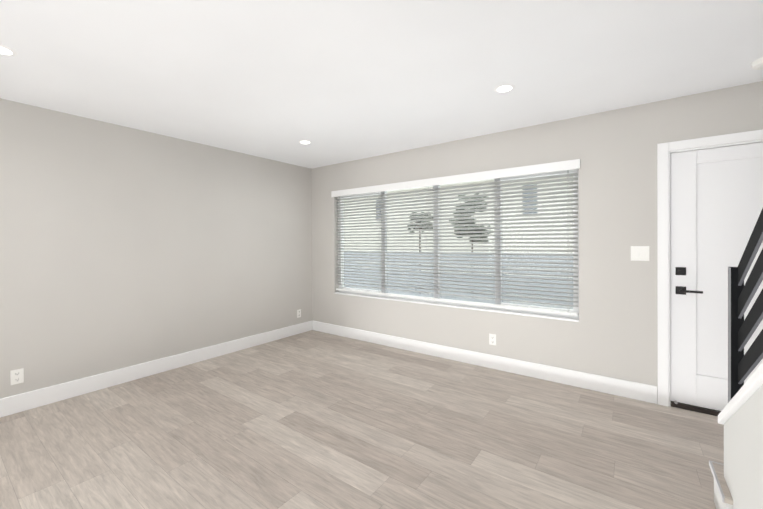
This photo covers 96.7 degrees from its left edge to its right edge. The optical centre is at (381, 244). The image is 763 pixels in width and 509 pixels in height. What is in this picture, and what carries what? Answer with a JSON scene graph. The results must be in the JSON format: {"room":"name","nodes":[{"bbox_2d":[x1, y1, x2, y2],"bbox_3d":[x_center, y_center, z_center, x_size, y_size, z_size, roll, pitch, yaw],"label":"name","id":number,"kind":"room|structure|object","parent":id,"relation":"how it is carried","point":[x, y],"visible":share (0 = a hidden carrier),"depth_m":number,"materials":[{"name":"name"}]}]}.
{"room":"empty living room","nodes":[
{"label":"empty living room","id":0,"kind":"room"},
{"bbox_2d":[0,98,312,398],"bbox_3d":[-2.939,0.103,2.860,0.160,2.500,6.400,0,0,36],"label":"wall","id":1,"kind":"structure","parent":0,"point":[122,247],"depth_m":3.36,"materials":[{"name":"paint"}]},
{"bbox_2d":[10,368,23,384],"bbox_3d":[-2.930,1.063,2.727,0.008,0.116,0.072,0,0,36],"label":"electrical outlet","id":2,"kind":"object","parent":1,"relation":"attached to","point":[16,376],"visible":1,"depth_m":2.73,"materials":[{"name":"white plastic"}]},
{"bbox_2d":[0,320,312,417],"bbox_3d":[-2.862,1.280,2.816,0.015,0.146,6.080,0,0,36],"label":"baseboard","id":3,"kind":"structure","parent":1,"relation":"attached to","point":[17,403],"depth_m":3.34,"materials":[{"name":"white wood"}]},
{"bbox_2d":[297,309,300,317],"bbox_3d":[-1.229,1.028,5.051,0.008,0.116,0.072,0,0,36],"label":"electrical outlet","id":4,"kind":"object","parent":1,"relation":"attached to","point":[298,313],"visible":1,"depth_m":5.05,"materials":[{"name":"white plastic"}]},
{"bbox_2d":[0,330,723,508],"bbox_3d":[-0.705,1.409,1.237,5.680,0.120,6.400,0,0,36],"label":"floor","id":5,"kind":"structure","parent":0,"point":[312,419],"depth_m":2.31,"materials":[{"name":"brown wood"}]},
{"bbox_2d":[709,208,762,508],"bbox_3d":[1.331,0.102,0.377,1.032,2.480,2.720,0,0,36],"label":"staircase","id":6,"kind":"structure","parent":5,"relation":"on","point":[738,478],"depth_m":1.42,"materials":[{"name":"white wood"}]},
{"bbox_2d":[0,0,762,168],"bbox_3d":[-0.721,-1.211,1.221,5.680,0.120,6.400,0,0,36],"label":"ceiling","id":7,"kind":"structure","parent":0,"point":[336,81],"depth_m":2.18,"materials":[{"name":"paint"}]},
{"bbox_2d":[0,44,17,55],"bbox_3d":[-2.241,-1.143,1.988,0.150,0.006,0.150,0,0,36],"label":"recessed light","id":8,"kind":"object","parent":7,"relation":"in","point":[6,50],"visible":1,"depth_m":2.00,"materials":[{"name":"white plastic"}]},
{"bbox_2d":[298,140,311,143],"bbox_3d":[-0.870,-1.163,3.860,0.150,0.006,0.150,0,0,36],"label":"recessed light","id":9,"kind":"object","parent":7,"relation":"in","point":[304,141],"visible":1,"depth_m":3.85,"materials":[{"name":"white plastic"}]},
{"bbox_2d":[494,84,514,92],"bbox_3d":[0.920,-1.166,2.536,0.150,0.006,0.150,0,0,36],"label":"recessed light","id":10,"kind":"object","parent":7,"relation":"in","point":[501,88],"visible":1,"depth_m":2.53,"materials":[{"name":"white plastic"}]},
{"bbox_2d":[751,57,762,69],"bbox_3d":[2.451,-1.155,2.158,0.136,0.042,0.136,0,0,36],"label":"smoke detector","id":11,"kind":"object","parent":7,"relation":"attached to","point":[757,64],"visible":1,"depth_m":2.16,"materials":[{"name":"white plastic"}]},
{"bbox_2d":[311,81,762,403],"bbox_3d":[1.131,0.072,3.746,5.360,2.500,0.160,0,0,36],"label":"wall","id":12,"kind":"structure","parent":0,"point":[612,332],"depth_m":3.10,"materials":[{"name":"paint"}]},
{"bbox_2d":[335,292,578,321],"bbox_3d":[0.594,0.714,4.099,3.123,0.017,0.083,0,0,36],"label":"window sill","id":13,"kind":"structure","parent":12,"relation":"attached to","point":[489,310],"depth_m":3.79,"materials":[{"name":"white wood"}]},
{"bbox_2d":[338,169,578,318],"bbox_3d":[0.634,-0.027,4.155,3.123,1.498,0.065,0,0,36],"label":"window","id":14,"kind":"structure","parent":12,"relation":"in","point":[575,309],"depth_m":3.79,"materials":[{"name":"white plastic"}]},
{"bbox_2d":[331,159,579,315],"bbox_3d":[0.575,-0.054,4.082,3.157,1.453,0.106,0,0,36],"label":"window blinds","id":15,"kind":"object","parent":14,"relation":"attached to","point":[568,165],"visible":0.96,"depth_m":3.79,"materials":[{"name":"grey plastic"}]},
{"bbox_2d":[313,321,656,403],"bbox_3d":[0.610,1.251,4.032,4.148,0.146,0.015,0,0,36],"label":"baseboard","id":16,"kind":"structure","parent":12,"relation":"attached to","point":[625,388],"depth_m":3.50,"materials":[{"name":"white wood"}]},
{"bbox_2d":[489,333,495,344],"bbox_3d":[1.183,1.013,3.613,0.072,0.116,0.008,0,0,36],"label":"electrical outlet","id":17,"kind":"object","parent":12,"relation":"attached to","point":[492,339],"visible":1,"depth_m":3.61,"materials":[{"name":"white plastic"}]},
{"bbox_2d":[631,246,648,260],"bbox_3d":[2.185,0.076,2.868,0.126,0.124,0.010,0,0,36],"label":"light switch","id":18,"kind":"object","parent":12,"relation":"attached to","point":[639,253],"visible":1,"depth_m":2.87,"materials":[{"name":"white plastic"}]},
{"bbox_2d":[671,401,720,415],"bbox_3d":[2.765,1.302,2.565,0.896,0.035,0.156,0,0,36],"label":"door sill","id":19,"kind":"structure","parent":12,"relation":"attached to","point":[713,412],"depth_m":2.68,"materials":[{"name":"black metal"}]},
{"bbox_2d":[657,129,762,406],"bbox_3d":[2.752,0.246,2.549,1.060,2.148,0.178,0,0,36],"label":"door frame","id":20,"kind":"structure","parent":12,"relation":"attached to","point":[663,149],"depth_m":2.76,"materials":[{"name":"white wood"}]},
{"bbox_2d":[670,142,762,410],"bbox_3d":[2.720,0.272,2.504,0.892,2.029,0.102,0,0,36],"label":"door","id":21,"kind":"structure","parent":12,"relation":"in","point":[716,200],"depth_m":2.65,"materials":[{"name":"white wood"}]},
{"label":"outside","id":22,"kind":"structure","parent":0,"visible":0},
{"bbox_2d":[351,281,572,307],"bbox_3d":[5.038,1.619,8.537,22.000,0.100,12.159,0,0,36],"label":"ground","id":23,"kind":"structure","parent":22,"point":[470,291],"depth_m":10.42,"materials":[{"name":"grey concrete"}]},
{"bbox_2d":[407,211,432,264],"bbox_3d":[1.099,0.348,9.122,0.823,2.481,0.670,0,0,36],"label":"tree","id":24,"kind":"object","parent":23,"relation":"on","point":[420,225],"depth_m":9.03,"materials":[{"name":"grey plant"}]},
{"bbox_2d":[344,176,572,285],"bbox_3d":[7.121,-1.862,11.387,20.000,6.800,5.400,0,0,36],"label":"building","id":25,"kind":"structure","parent":23,"relation":"on","point":[454,184],"depth_m":11.41,"materials":[{"name":"grey"}]},
{"bbox_2d":[344,251,572,308],"bbox_3d":[3.152,0.879,5.962,18.090,1.435,0.130,0,0,36],"label":"fence","id":26,"kind":"object","parent":23,"relation":"on","point":[473,299],"depth_m":6.87,"materials":[{"name":"grey"}]},
{"bbox_2d":[449,193,490,291],"bbox_3d":[2.121,0.164,8.208,1.079,2.849,0.859,0,0,36],"label":"tree","id":27,"kind":"object","parent":23,"relation":"on","point":[471,222],"depth_m":8.02,"materials":[{"name":"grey plant"}]}
]}

